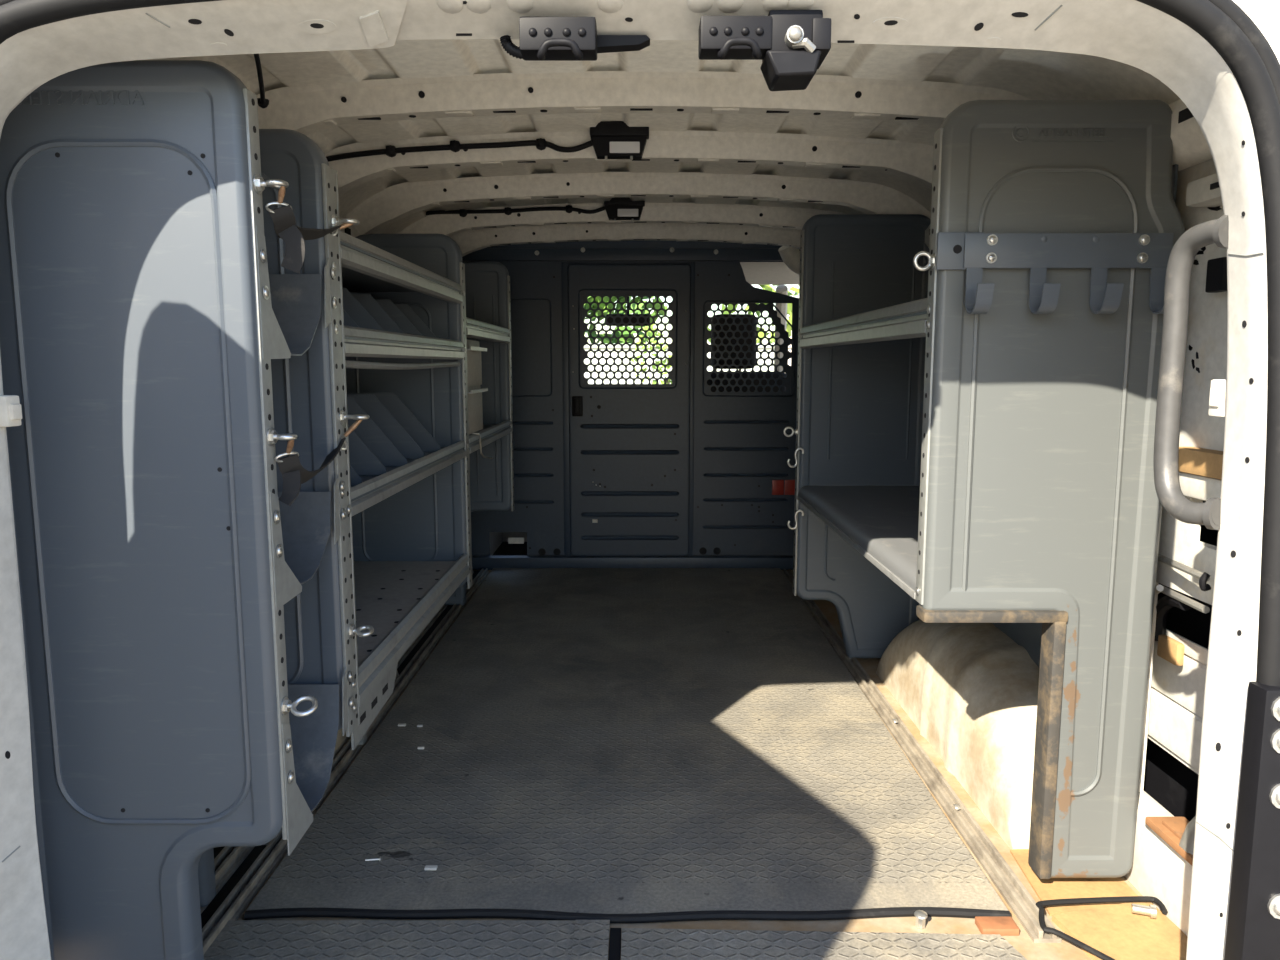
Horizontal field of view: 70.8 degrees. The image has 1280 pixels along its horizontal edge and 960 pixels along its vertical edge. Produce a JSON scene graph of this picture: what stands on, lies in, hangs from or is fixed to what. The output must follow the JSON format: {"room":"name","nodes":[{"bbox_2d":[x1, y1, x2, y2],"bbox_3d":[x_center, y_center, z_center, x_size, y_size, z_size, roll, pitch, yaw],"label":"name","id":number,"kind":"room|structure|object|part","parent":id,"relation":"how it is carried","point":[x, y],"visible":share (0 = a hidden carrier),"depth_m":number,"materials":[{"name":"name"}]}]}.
{"room":"vehicle interior","nodes":[
{"label":"vehicle interior","id":0,"kind":"room"},
{"bbox_2d":[264,671,398,844],"bbox_3d":[-0.820,-0.052,2.539,0.220,1.380,3.050,0,7,0],"label":"wall","id":1,"kind":"structure","parent":0,"point":[341,740],"depth_m":2.14,"materials":[{"name":"beige metal"}]},
{"bbox_2d":[493,542,526,554],"bbox_3d":[0.000,0.562,5.264,2.000,0.050,2.100,0,7,0],"label":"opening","id":2,"kind":"structure","parent":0,"point":[504,548],"depth_m":5.90,"materials":[{"name":"black plastic"}]},
{"bbox_2d":[707,314,786,391],"bbox_3d":[0.440,-0.116,4.673,0.560,1.445,0.620,0,7,0],"label":"seat","id":3,"kind":"object","parent":2,"relation":"on","point":[741,341],"visible":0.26,"depth_m":4.33,"materials":[{"name":"fabric"}]},
{"bbox_3d":[0.440,-0.073,4.447,0.560,0.919,0.160,0,7,0],"label":"backrest","id":4,"kind":"part","parent":3,"relation":"part of","materials":[{"name":"fabric"}]},
{"bbox_2d":[490,262,798,554],"bbox_3d":[0.000,-0.282,5.171,1.960,1.750,2.270,0,7,0],"label":"wall","id":5,"kind":"structure","parent":0,"point":[755,273],"depth_m":5.06,"materials":[{"name":"grey metal"}]},
{"bbox_3d":[0.000,-0.788,5.612,1.720,0.740,0.734,0,7,0],"label":"window","id":6,"kind":"structure","parent":5,"relation":"in","visible":0},
{"bbox_2d":[606,297,649,325],"bbox_3d":[-0.069,-0.993,5.192,0.253,0.209,0.083,0,7,0],"label":"mirror","id":7,"kind":"object","parent":6,"relation":"attached to","point":[610,319],"visible":0.54,"depth_m":5.16,"materials":[{"name":"black plastic"}]},
{"bbox_2d":[201,570,1142,959],"bbox_3d":[0.000,0.745,2.505,2.000,0.288,3.340,0,7,0],"label":"floor","id":8,"kind":"structure","parent":0,"point":[1065,950],"depth_m":1.50,"materials":[{"name":"metal"}]},
{"bbox_2d":[198,129,472,906],"bbox_3d":[-0.662,0.026,1.956,0.388,1.252,1.086,0,7,0],"label":"shelving unit","id":9,"kind":"object","parent":8,"relation":"on","point":[392,351],"visible":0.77,"depth_m":1.80,"materials":[{"name":"grey paint"}]},
{"bbox_3d":[-0.652,0.093,1.434,0.355,1.252,0.034,0,7,0],"label":"panel","id":10,"kind":"part","parent":9,"relation":"part of","materials":[{"name":"grey paint"}]},
{"bbox_3d":[-0.475,-0.032,1.431,0.007,0.900,0.052,0,7,0],"label":"perforated post","id":11,"kind":"part","parent":9,"relation":"part of","materials":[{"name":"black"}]},
{"bbox_2d":[331,214,359,226],"bbox_3d":[-0.463,-0.397,1.385,0.062,0.024,0.029,0,7,0],"label":"bolt","id":12,"kind":"object","parent":9,"relation":"attached to","point":[334,219],"visible":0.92,"depth_m":1.38,"materials":[{"name":"metal"}]},
{"bbox_2d":[339,409,369,424],"bbox_3d":[-0.461,-0.100,1.423,0.066,0.024,0.029,0,7,0],"label":"bolt","id":13,"kind":"object","parent":9,"relation":"attached to","point":[343,416],"visible":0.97,"depth_m":1.42,"materials":[{"name":"metal"}]},
{"bbox_2d":[348,624,373,637],"bbox_3d":[-0.464,0.246,1.467,0.060,0.024,0.028,0,7,0],"label":"bolt","id":14,"kind":"object","parent":9,"relation":"attached to","point":[352,630],"visible":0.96,"depth_m":1.46,"materials":[{"name":"metal"}]},
{"bbox_3d":[-0.675,0.453,2.140,0.030,0.360,0.030,0,7,0],"label":"support leg","id":15,"kind":"part","parent":9,"relation":"part of","materials":[{"name":"grey metal"}]},
{"bbox_3d":[-0.485,0.400,1.666,0.004,0.075,0.304,0,7,0],"label":"kick plate","id":16,"kind":"part","parent":9,"relation":"part of","materials":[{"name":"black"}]},
{"bbox_3d":[-0.662,-0.438,1.900,0.375,0.004,0.976,0,7,0],"label":"shelf","id":17,"kind":"part","parent":9,"relation":"part of","materials":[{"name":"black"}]},
{"bbox_3d":[-0.662,-0.289,1.919,0.375,0.004,0.976,0,7,0],"label":"shelf","id":18,"kind":"part","parent":9,"relation":"part of","materials":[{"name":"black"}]},
{"bbox_3d":[-0.652,-0.035,2.462,0.355,1.245,0.034,0,7,0],"label":"panel","id":19,"kind":"part","parent":9,"relation":"part of","materials":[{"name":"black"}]},
{"bbox_3d":[-0.662,-0.026,1.952,0.375,0.004,0.976,0,7,0],"label":"shelf","id":20,"kind":"part","parent":9,"relation":"part of","materials":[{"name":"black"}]},
{"bbox_3d":[-0.662,0.287,1.992,0.375,0.005,0.976,0,7,0],"label":"shelf","id":21,"kind":"part","parent":9,"relation":"part of","materials":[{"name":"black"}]},
{"bbox_3d":[-0.475,-0.140,2.459,0.007,0.885,0.046,0,7,0],"label":"perforated post","id":22,"kind":"part","parent":9,"relation":"part of","materials":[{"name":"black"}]},
{"bbox_2d":[200,571,473,913],"bbox_3d":[-0.755,0.578,2.569,0.040,0.030,2.850,0,7,0],"label":"rail","id":23,"kind":"object","parent":8,"relation":"on","point":[230,858],"visible":0.17,"depth_m":1.65,"materials":[{"name":"grey metal"}]},
{"bbox_2d":[202,568,488,954],"bbox_3d":[-0.686,0.582,2.570,0.037,0.022,2.850,0,7,0],"label":"trim strip","id":24,"kind":"object","parent":8,"relation":"on","point":[243,893],"visible":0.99,"depth_m":1.93,"materials":[{"name":"grey metal"}]},
{"bbox_2d":[203,920,609,959],"bbox_3d":[-0.425,0.755,1.242,0.751,0.012,0.472,0,7,0],"label":"mat","id":25,"kind":"object","parent":8,"relation":"on","point":[238,939],"visible":0.9,"depth_m":1.42,"materials":[{"name":"rubber"}]},
{"bbox_2d":[0,60,353,959],"bbox_3d":[-0.648,0.106,1.291,0.364,1.262,0.295,0,7,0],"label":"end panel","id":26,"kind":"object","parent":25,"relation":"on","point":[144,319],"visible":0.98,"depth_m":1.14,"materials":[{"name":"grey paint"}]},
{"bbox_3d":[-0.475,0.003,1.157,0.007,0.960,0.030,0,7,0],"label":"perforated post","id":27,"kind":"part","parent":26,"relation":"part of","materials":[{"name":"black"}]},
{"bbox_2d":[253,174,288,193],"bbox_3d":[-0.454,-0.365,1.110,0.040,0.024,0.027,0,7,0],"label":"bolt","id":28,"kind":"object","parent":26,"relation":"attached to","point":[260,184],"visible":1,"depth_m":1.10,"materials":[{"name":"metal"}]},
{"bbox_2d":[265,186,352,273],"bbox_3d":[-0.458,-0.332,1.253,0.046,0.106,0.281,0,7,-1],"label":"strap","id":29,"kind":"object","parent":28,"relation":"attached to","point":[284,221],"visible":1,"depth_m":1.16,"materials":[{"name":"rubber"}]},
{"bbox_2d":[267,428,297,445],"bbox_3d":[-0.456,-0.055,1.149,0.036,0.024,0.025,0,7,0],"label":"bolt","id":30,"kind":"object","parent":26,"relation":"attached to","point":[273,436],"visible":1,"depth_m":1.14,"materials":[{"name":"metal"}]},
{"bbox_2d":[274,420,361,505],"bbox_3d":[-0.463,-0.033,1.292,0.053,0.101,0.282,0,7,0],"label":"strap","id":31,"kind":"object","parent":30,"relation":"attached to","point":[294,474],"visible":0.95,"depth_m":1.18,"materials":[{"name":"fabric"}]},
{"bbox_2d":[256,225,336,358],"bbox_3d":[-0.643,-0.249,1.254,0.354,0.163,0.279,0,7,0],"label":"tray","id":32,"kind":"object","parent":26,"relation":"on","point":[288,306],"depth_m":1.33,"materials":[{"name":"metal"}]},
{"bbox_2d":[281,695,317,716],"bbox_3d":[-0.451,0.300,1.195,0.046,0.024,0.031,0,7,0],"label":"bolt","id":33,"kind":"object","parent":26,"relation":"attached to","point":[286,706],"visible":1,"depth_m":1.19,"materials":[{"name":"metal"}]},
{"bbox_2d":[270,475,345,609],"bbox_3d":[-0.643,0.074,1.295,0.354,0.155,0.279,0,7,0],"label":"tray","id":34,"kind":"object","parent":26,"relation":"on","point":[300,532],"depth_m":1.37,"materials":[{"name":"metal"}]},
{"bbox_2d":[282,667,353,855],"bbox_3d":[-0.643,0.396,1.336,0.354,0.184,0.279,0,7,0],"label":"tray","id":35,"kind":"object","parent":26,"relation":"on","point":[308,742],"depth_m":1.40,"materials":[{"name":"metal"}]},
{"bbox_2d":[444,261,513,604],"bbox_3d":[-0.663,-0.105,2.915,0.386,1.270,0.870,0,7,0],"label":"shelving unit","id":36,"kind":"object","parent":8,"relation":"on","point":[487,283],"visible":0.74,"depth_m":3.28,"materials":[{"name":"black metal"}]},
{"bbox_2d":[467,340,487,433],"bbox_3d":[-0.632,-0.263,2.621,0.335,0.288,0.283,0,7,0],"label":"panel","id":37,"kind":"object","parent":36,"relation":"on","point":[474,364],"visible":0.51,"depth_m":2.63,"materials":[{"name":"grey metal"}]},
{"bbox_3d":[-0.486,-0.326,2.611,0.005,0.105,0.273,0,7,0],"label":"drawer","id":38,"kind":"part","parent":37,"relation":"part of","materials":[{"name":"grey metal"}]},
{"bbox_3d":[-0.486,-0.200,2.627,0.005,0.120,0.273,0,7,0],"label":"drawer","id":39,"kind":"part","parent":37,"relation":"part of","materials":[{"name":"grey metal"}]},
{"bbox_3d":[-0.474,-0.380,2.608,0.018,0.010,0.260,0,7,0],"label":"drawer pull","id":40,"kind":"part","parent":37,"relation":"part of","materials":[{"name":"grey metal"}]},
{"bbox_3d":[-0.474,-0.261,2.623,0.018,0.010,0.260,0,7,0],"label":"drawer pull","id":41,"kind":"part","parent":37,"relation":"part of","materials":[{"name":"grey metal"}]},
{"bbox_2d":[473,432,492,458],"bbox_3d":[-0.473,-0.102,2.712,0.021,0.100,0.221,0,7,0],"label":"wire hook","id":42,"kind":"object","parent":36,"relation":"hanging from","point":[481,453],"visible":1,"depth_m":2.63,"materials":[{"name":"metal"}]},
{"bbox_3d":[-0.662,-0.476,2.855,0.375,0.004,0.812,0,7,0],"label":"shelf","id":43,"kind":"part","parent":36,"relation":"part of","materials":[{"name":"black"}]},
{"bbox_3d":[-0.662,-0.150,2.896,0.375,0.004,0.812,0,7,0],"label":"shelf","id":44,"kind":"part","parent":36,"relation":"part of","materials":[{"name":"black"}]},
{"bbox_3d":[-0.475,-0.312,3.309,0.007,0.860,0.036,0,7,0],"label":"perforated post","id":45,"kind":"part","parent":36,"relation":"part of","materials":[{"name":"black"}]},
{"bbox_2d":[609,928,620,959],"bbox_3d":[-0.039,0.759,1.246,0.018,0.005,0.440,0,7,0],"label":"strip","id":46,"kind":"object","parent":8,"relation":"on","point":[615,933],"visible":1,"depth_m":1.42,"materials":[{"name":"black rubber"}]},
{"bbox_2d":[244,568,1010,922],"bbox_3d":[-0.015,0.562,2.750,1.281,0.015,2.566,0,7,0],"label":"floor mat","id":47,"kind":"object","parent":8,"relation":"on","point":[616,745],"visible":0.97,"depth_m":1.98,"materials":[{"name":"rubber"}]},
{"bbox_2d":[365,856,381,861],"bbox_3d":[-0.487,0.693,1.645,0.029,0.010,0.010,0,7,0],"label":"screw","id":48,"kind":"object","parent":47,"relation":"on","point":[380,858],"visible":1,"depth_m":1.64,"materials":[{"name":"metal"}]},
{"bbox_2d":[424,865,437,869],"bbox_3d":[-0.376,0.698,1.620,0.022,0.005,0.011,0,7,0],"label":"crumb","id":49,"kind":"object","parent":47,"relation":"on","point":[427,867],"visible":1,"depth_m":1.62,"materials":[{"name":"paint"}]},
{"bbox_2d":[462,240,799,569],"bbox_3d":[0.000,-0.323,3.982,1.800,1.455,0.082,0,7,0],"label":"bulkhead","id":50,"kind":"object","parent":8,"relation":"on","point":[681,473],"visible":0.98,"depth_m":3.99,"materials":[{"name":"paint"}]},
{"bbox_3d":[-0.614,-0.283,3.993,0.572,1.339,0.015,0,7,0],"label":"fixed panel","id":51,"kind":"part","parent":50,"relation":"part of","materials":[{"name":"paint"}]},
{"bbox_3d":[-0.047,-0.296,3.981,0.538,1.294,0.031,0,7,0],"label":"hinged door","id":52,"kind":"part","parent":50,"relation":"part of","materials":[{"name":"paint"}]},
{"bbox_3d":[0.568,-0.285,3.992,0.664,1.343,0.015,0,7,0],"label":"fixed panel","id":53,"kind":"part","parent":50,"relation":"part of","materials":[{"name":"paint"}]},
{"bbox_2d":[772,480,783,494],"bbox_3d":[0.618,0.033,4.034,0.052,0.068,0.007,0,7,0],"label":"reflector","id":54,"kind":"object","parent":50,"relation":"attached to","point":[777,485],"visible":1,"depth_m":4.03,"materials":[{"name":"red plastic"}]},
{"bbox_2d":[784,480,794,494],"bbox_3d":[0.675,0.033,4.034,0.054,0.068,0.007,0,7,0],"label":"reflector","id":55,"kind":"object","parent":50,"relation":"attached to","point":[789,484],"visible":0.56,"depth_m":4.03,"materials":[{"name":"red plastic"}]},
{"bbox_2d":[621,928,1026,959],"bbox_3d":[0.335,0.758,1.232,0.729,0.010,0.452,0,7,0],"label":"mat","id":56,"kind":"object","parent":8,"relation":"on","point":[636,943],"visible":1,"depth_m":1.41,"materials":[{"name":"rubber"}]},
{"bbox_2d":[914,910,927,928],"bbox_3d":[0.460,0.719,1.475,0.021,0.025,0.022,0,7,0],"label":"bolt","id":57,"kind":"object","parent":8,"relation":"on","point":[921,916],"visible":1,"depth_m":1.47,"materials":[{"name":"metal"}]},
{"bbox_2d":[783,569,1061,942],"bbox_3d":[0.650,0.565,2.708,0.044,0.020,2.570,0,7,0],"label":"trim strip","id":58,"kind":"object","parent":8,"relation":"on","point":[1022,904],"visible":1,"depth_m":1.87,"materials":[{"name":"metal"}]},
{"bbox_2d":[793,100,1184,878],"bbox_3d":[0.668,-0.034,2.098,0.400,1.335,1.269,0,7,0],"label":"shelving unit","id":59,"kind":"object","parent":8,"relation":"on","point":[995,467],"visible":0.97,"depth_m":1.49,"materials":[{"name":"metal"}]},
{"bbox_2d":[783,426,797,436],"bbox_3d":[0.452,-0.145,2.703,0.044,0.033,0.023,0,7,0],"label":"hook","id":60,"kind":"object","parent":59,"relation":"attached to","point":[787,427],"visible":1,"depth_m":2.70,"materials":[{"name":"metal"}]},
{"bbox_2d":[787,447,803,467],"bbox_3d":[0.464,-0.067,2.683,0.051,0.062,0.007,0,7,0],"label":"s-hook","id":61,"kind":"object","parent":59,"relation":"hanging from","point":[799,448],"visible":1,"depth_m":2.68,"materials":[{"name":"metal"}]},
{"bbox_2d":[787,509,803,529],"bbox_3d":[0.468,0.119,2.707,0.051,0.062,0.007,0,7,0],"label":"s-hook","id":62,"kind":"object","parent":59,"relation":"hanging from","point":[799,510],"visible":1,"depth_m":2.71,"materials":[{"name":"metal"}]},
{"bbox_3d":[0.475,-0.189,2.700,0.007,1.090,0.036,0,7,0],"label":"perforated post","id":63,"kind":"part","parent":59,"relation":"part of","materials":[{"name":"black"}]},
{"bbox_3d":[0.474,0.126,2.123,0.004,0.012,1.160,0,7,0],"label":"edge trim","id":64,"kind":"part","parent":59,"relation":"part of","materials":[{"name":"grey metal"}]},
{"bbox_2d":[798,486,919,591],"bbox_3d":[0.667,0.113,2.120,0.385,0.043,1.178,0,7,0],"label":"shelf","id":65,"kind":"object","parent":59,"relation":"on","point":[883,521],"depth_m":2.15,"materials":[{"name":"grey metal"}]},
{"bbox_3d":[0.667,-0.111,2.706,0.385,1.335,0.036,0,7,0],"label":"panel","id":66,"kind":"part","parent":59,"relation":"part of","materials":[{"name":"grey metal"}]},
{"bbox_2d":[802,311,926,335],"bbox_3d":[0.667,-0.351,2.064,0.385,0.004,1.172,0,7,0],"label":"shelf","id":67,"kind":"object","parent":59,"relation":"attached to","point":[882,319],"depth_m":1.88,"materials":[{"name":"grey metal"}]},
{"bbox_2d":[913,251,935,270],"bbox_3d":[0.457,-0.352,1.449,0.035,0.032,0.023,0,7,0],"label":"bolt","id":68,"kind":"object","parent":59,"relation":"attached to","point":[931,258],"visible":1,"depth_m":1.45,"materials":[{"name":"metal"}]},
{"bbox_3d":[0.475,-0.174,1.478,0.007,0.770,0.033,0,7,0],"label":"perforated post","id":69,"kind":"part","parent":59,"relation":"part of","materials":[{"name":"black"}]},
{"bbox_3d":[0.671,0.049,1.496,0.393,1.300,0.036,0,7,0],"label":"panel","id":70,"kind":"part","parent":59,"relation":"part of","materials":[{"name":"grey metal"}]},
{"bbox_2d":[936,232,1173,313],"bbox_3d":[0.653,-0.323,1.398,0.368,0.128,0.062,0,7,0],"label":"hook rail","id":71,"kind":"object","parent":59,"relation":"attached to","point":[972,252],"visible":0.95,"depth_m":1.42,"materials":[{"name":"grey metal"}]},
{"bbox_3d":[0.653,-0.361,1.419,0.368,0.058,0.010,0,7,0],"label":"rail plate","id":72,"kind":"part","parent":71,"relation":"part of","materials":[{"name":"grey paint"}]},
{"bbox_3d":[0.861,-0.032,2.103,0.010,1.230,1.180,0,7,0],"label":"panel","id":73,"kind":"part","parent":59,"relation":"part of","materials":[{"name":"grey metal"}]},
{"bbox_2d":[975,916,1018,935],"bbox_3d":[0.582,0.728,1.469,0.060,0.012,0.035,0,7,0],"label":"wood sliver","id":74,"kind":"object","parent":8,"relation":"on","point":[1001,925],"visible":1,"depth_m":1.46,"materials":[{"name":"orange wood"}]},
{"bbox_2d":[1010,849,1137,915],"bbox_3d":[0.772,0.713,1.613,0.175,0.006,0.220,0,7,0],"label":"plywood offcut","id":75,"kind":"object","parent":8,"relation":"on","point":[1052,888],"visible":0.57,"depth_m":1.57,"materials":[{"name":"yellow wood"}]},
{"bbox_2d":[1052,902,1187,959],"bbox_3d":[0.800,0.741,1.369,0.187,0.011,0.303,-1,7,-10],"label":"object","id":76,"kind":"structure","parent":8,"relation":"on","point":[1119,933],"depth_m":1.44,"materials":[{"name":"yellow wood"}]},
{"bbox_2d":[1036,896,1167,959],"bbox_3d":[0.750,0.712,1.479,0.232,0.009,0.161,-7,10,-43],"label":"rod","id":77,"kind":"object","parent":76,"relation":"on","point":[1040,904],"visible":1,"depth_m":1.50,"materials":[{"name":"black rubber"}]},
{"bbox_2d":[1131,903,1156,918],"bbox_3d":[0.828,0.706,1.479,0.034,0.020,0.020,2,8,18],"label":"stub","id":78,"kind":"object","parent":76,"relation":"on","point":[1150,910],"visible":1,"depth_m":1.47,"materials":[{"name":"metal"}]},
{"bbox_2d":[147,39,1212,275],"bbox_3d":[0.000,-0.743,2.476,2.005,0.300,3.100,0,7,0],"label":"ceiling","id":79,"kind":"structure","parent":0,"point":[727,157],"depth_m":2.06,"materials":[{"name":"paint"}]},
{"bbox_2d":[254,54,268,107],"bbox_3d":[-0.519,-0.549,1.236,0.018,0.028,0.200,-3,8,-22],"label":"cable tail","id":80,"kind":"object","parent":79,"relation":"hanging from","point":[262,102],"visible":0.87,"depth_m":1.26,"materials":[{"name":"black plastic"}]},
{"bbox_3d":[-0.879,-0.686,2.448,0.106,0.110,2.970,0,7,0],"label":"rail","id":81,"kind":"part","parent":79,"relation":"part of","materials":[{"name":"metal"}]},
{"bbox_2d":[326,138,592,161],"bbox_3d":[-0.443,-0.788,2.153,0.661,0.060,0.018,0,7,0],"label":"cable","id":82,"kind":"object","parent":79,"relation":"attached to","point":[541,144],"visible":0.95,"depth_m":2.15,"materials":[{"name":"black plastic"}]},
{"bbox_2d":[426,205,604,216],"bbox_3d":[-0.483,-0.920,3.104,0.729,0.057,0.018,0,7,0],"label":"cable","id":83,"kind":"object","parent":79,"relation":"attached to","point":[462,212],"visible":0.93,"depth_m":3.10,"materials":[{"name":"black plastic"}]},
{"bbox_2d":[590,121,648,159],"bbox_3d":[-0.048,-0.807,2.138,0.140,0.094,0.044,0,7,0],"label":"ceiling lamp","id":84,"kind":"object","parent":79,"relation":"attached to","point":[610,139],"visible":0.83,"depth_m":2.12,"materials":[{"name":"black plastic"}]},
{"bbox_2d":[604,197,644,220],"bbox_3d":[-0.053,-0.936,3.091,0.140,0.094,0.044,0,7,0],"label":"ceiling lamp","id":85,"kind":"object","parent":79,"relation":"attached to","point":[617,208],"visible":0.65,"depth_m":3.08,"materials":[{"name":"black plastic"}]},
{"bbox_3d":[0.879,-0.686,2.448,0.106,0.110,2.970,0,7,0],"label":"rail","id":86,"kind":"part","parent":79,"relation":"part of","materials":[{"name":"paint"}]},
{"bbox_2d":[876,159,1227,936],"bbox_3d":[0.875,0.067,2.554,0.351,1.620,3.050,0,7,0],"label":"wall","id":87,"kind":"structure","parent":0,"point":[970,690],"depth_m":1.64,"materials":[{"name":"white metal"}]},
{"bbox_2d":[0,0,1279,959],"bbox_3d":[-0.072,-0.106,1.002,2.372,1.584,0.146,0,7,0],"label":"door frame","id":88,"kind":"structure","parent":87,"relation":"attached to","point":[1221,58],"depth_m":0.98,"materials":[{"name":"white metal"}]},
{"bbox_2d":[0,395,21,426],"bbox_3d":[-0.742,-0.080,1.048,0.036,0.036,0.024,0,7,0],"label":"clip","id":89,"kind":"object","parent":88,"relation":"attached to","point":[10,406],"visible":1,"depth_m":1.04,"materials":[{"name":"paint"}]},
{"bbox_2d":[500,35,523,59],"bbox_3d":[-0.131,-0.472,0.983,0.044,0.026,0.013,0,7,0],"label":"hose","id":90,"kind":"object","parent":88,"relation":"attached to","point":[512,49],"visible":0.7,"depth_m":0.98,"materials":[{"name":"black plastic"}]},
{"bbox_2d":[519,17,596,60],"bbox_3d":[-0.086,-0.463,0.952,0.080,0.046,0.054,0,7,0],"label":"bracket","id":91,"kind":"object","parent":88,"relation":"attached to","point":[540,38],"depth_m":0.94,"materials":[{"name":"black metal"}]},
{"bbox_2d":[597,35,649,52],"bbox_3d":[-0.020,-0.480,0.992,0.062,0.013,0.020,0,7,0],"label":"trim cover","id":92,"kind":"structure","parent":88,"relation":"attached to","point":[605,43],"depth_m":0.98,"materials":[{"name":"black plastic"}]},
{"bbox_2d":[698,16,771,59],"bbox_3d":[0.101,-0.464,0.952,0.075,0.046,0.054,0,7,0],"label":"bracket","id":93,"kind":"object","parent":88,"relation":"attached to","point":[720,37],"depth_m":0.94,"materials":[{"name":"black metal"}]},
{"bbox_3d":[0.726,0.410,1.020,0.085,0.369,0.031,0,7,0],"label":"hinge plate","id":94,"kind":"part","parent":88,"relation":"part of","materials":[{"name":"black plastic"}]},
{"bbox_2d":[760,10,831,90],"bbox_3d":[0.167,-0.461,0.967,0.068,0.070,0.084,0,7,0],"label":"door latch","id":95,"kind":"object","parent":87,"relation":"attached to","point":[801,39],"visible":0.98,"depth_m":0.94,"materials":[{"name":"black plastic"}]},
{"bbox_3d":[0.161,-0.462,0.935,0.018,0.018,0.020,0,7,0],"label":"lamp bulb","id":96,"kind":"part","parent":95,"relation":"part of","materials":[{"name":"metal"}]},
{"bbox_3d":[0.171,-0.453,0.939,0.025,0.016,0.015,0,7,0],"label":"latch lever","id":97,"kind":"part","parent":95,"relation":"part of","materials":[{"name":"metal"}]},
{"bbox_2d":[1145,816,1195,865],"bbox_3d":[0.891,0.547,1.403,0.067,0.107,0.245,0,7,0],"label":"bracket","id":98,"kind":"object","parent":87,"relation":"on","point":[1178,833],"visible":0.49,"depth_m":1.46,"materials":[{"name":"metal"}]},
{"bbox_3d":[0.947,0.398,1.462,0.011,0.221,0.440,0,7,0],"label":"ribbed panel","id":99,"kind":"part","parent":87,"relation":"part of","materials":[{"name":"white metal"}]},
{"bbox_2d":[1153,215,1228,529],"bbox_3d":[0.660,-0.126,1.078,0.047,0.363,0.095,-3,8,-20],"label":"handle","id":100,"kind":"object","parent":87,"relation":"attached to","point":[1183,253],"visible":0.98,"depth_m":1.10,"materials":[{"name":"grey metal"}]},
{"bbox_2d":[1205,257,1226,292],"bbox_3d":[0.875,-0.309,1.357,0.020,0.050,0.040,0,7,0],"label":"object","id":101,"kind":"object","parent":87,"relation":"attached to","point":[1216,277],"visible":0.76,"depth_m":1.35,"materials":[{"name":"black plastic"}]},
{"bbox_2d":[1208,379,1226,416],"bbox_3d":[0.698,-0.098,1.074,0.029,0.044,0.025,0,7,0],"label":"clip","id":102,"kind":"object","parent":87,"relation":"attached to","point":[1217,399],"visible":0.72,"depth_m":1.07,"materials":[{"name":"paint"}]},
{"label":"outside","id":103,"kind":"structure","parent":0,"visible":0},
{"bbox_3d":[0.000,0.280,10.117,80.000,0.080,100.000,0,7,0],"label":"ground","id":104,"kind":"structure","parent":103,"visible":0},
{"bbox_2d":[583,296,667,343],"bbox_3d":[-1.774,-3.443,18.786,4.735,5.118,4.578,0,7,0],"label":"tree","id":105,"kind":"object","parent":104,"relation":"on","point":[586,306],"visible":0.02,"depth_m":18.84,"materials":[{"name":"green plant"}]},
{"bbox_2d":[630,324,671,383],"bbox_3d":[0.321,-1.329,13.931,0.979,2.164,1.111,4,8,26],"label":"shrub","id":106,"kind":"object","parent":104,"relation":"on","point":[668,381],"visible":0.11,"depth_m":13.78,"materials":[{"name":"green plant"}]},
{"bbox_2d":[584,344,790,383],"bbox_3d":[0.000,-1.346,15.152,18.200,1.870,0.500,0,7,0],"label":"wall","id":107,"kind":"structure","parent":104,"relation":"on","point":[606,354],"depth_m":14.88,"materials":[{"name":"paint"}]},
{"bbox_2d":[707,285,798,343],"bbox_3d":[3.312,-3.742,18.836,4.591,5.859,4.486,0,7,0],"label":"tree","id":108,"kind":"object","parent":104,"relation":"on","point":[765,287],"visible":0.04,"depth_m":18.16,"materials":[{"name":"green plant"}]}
]}

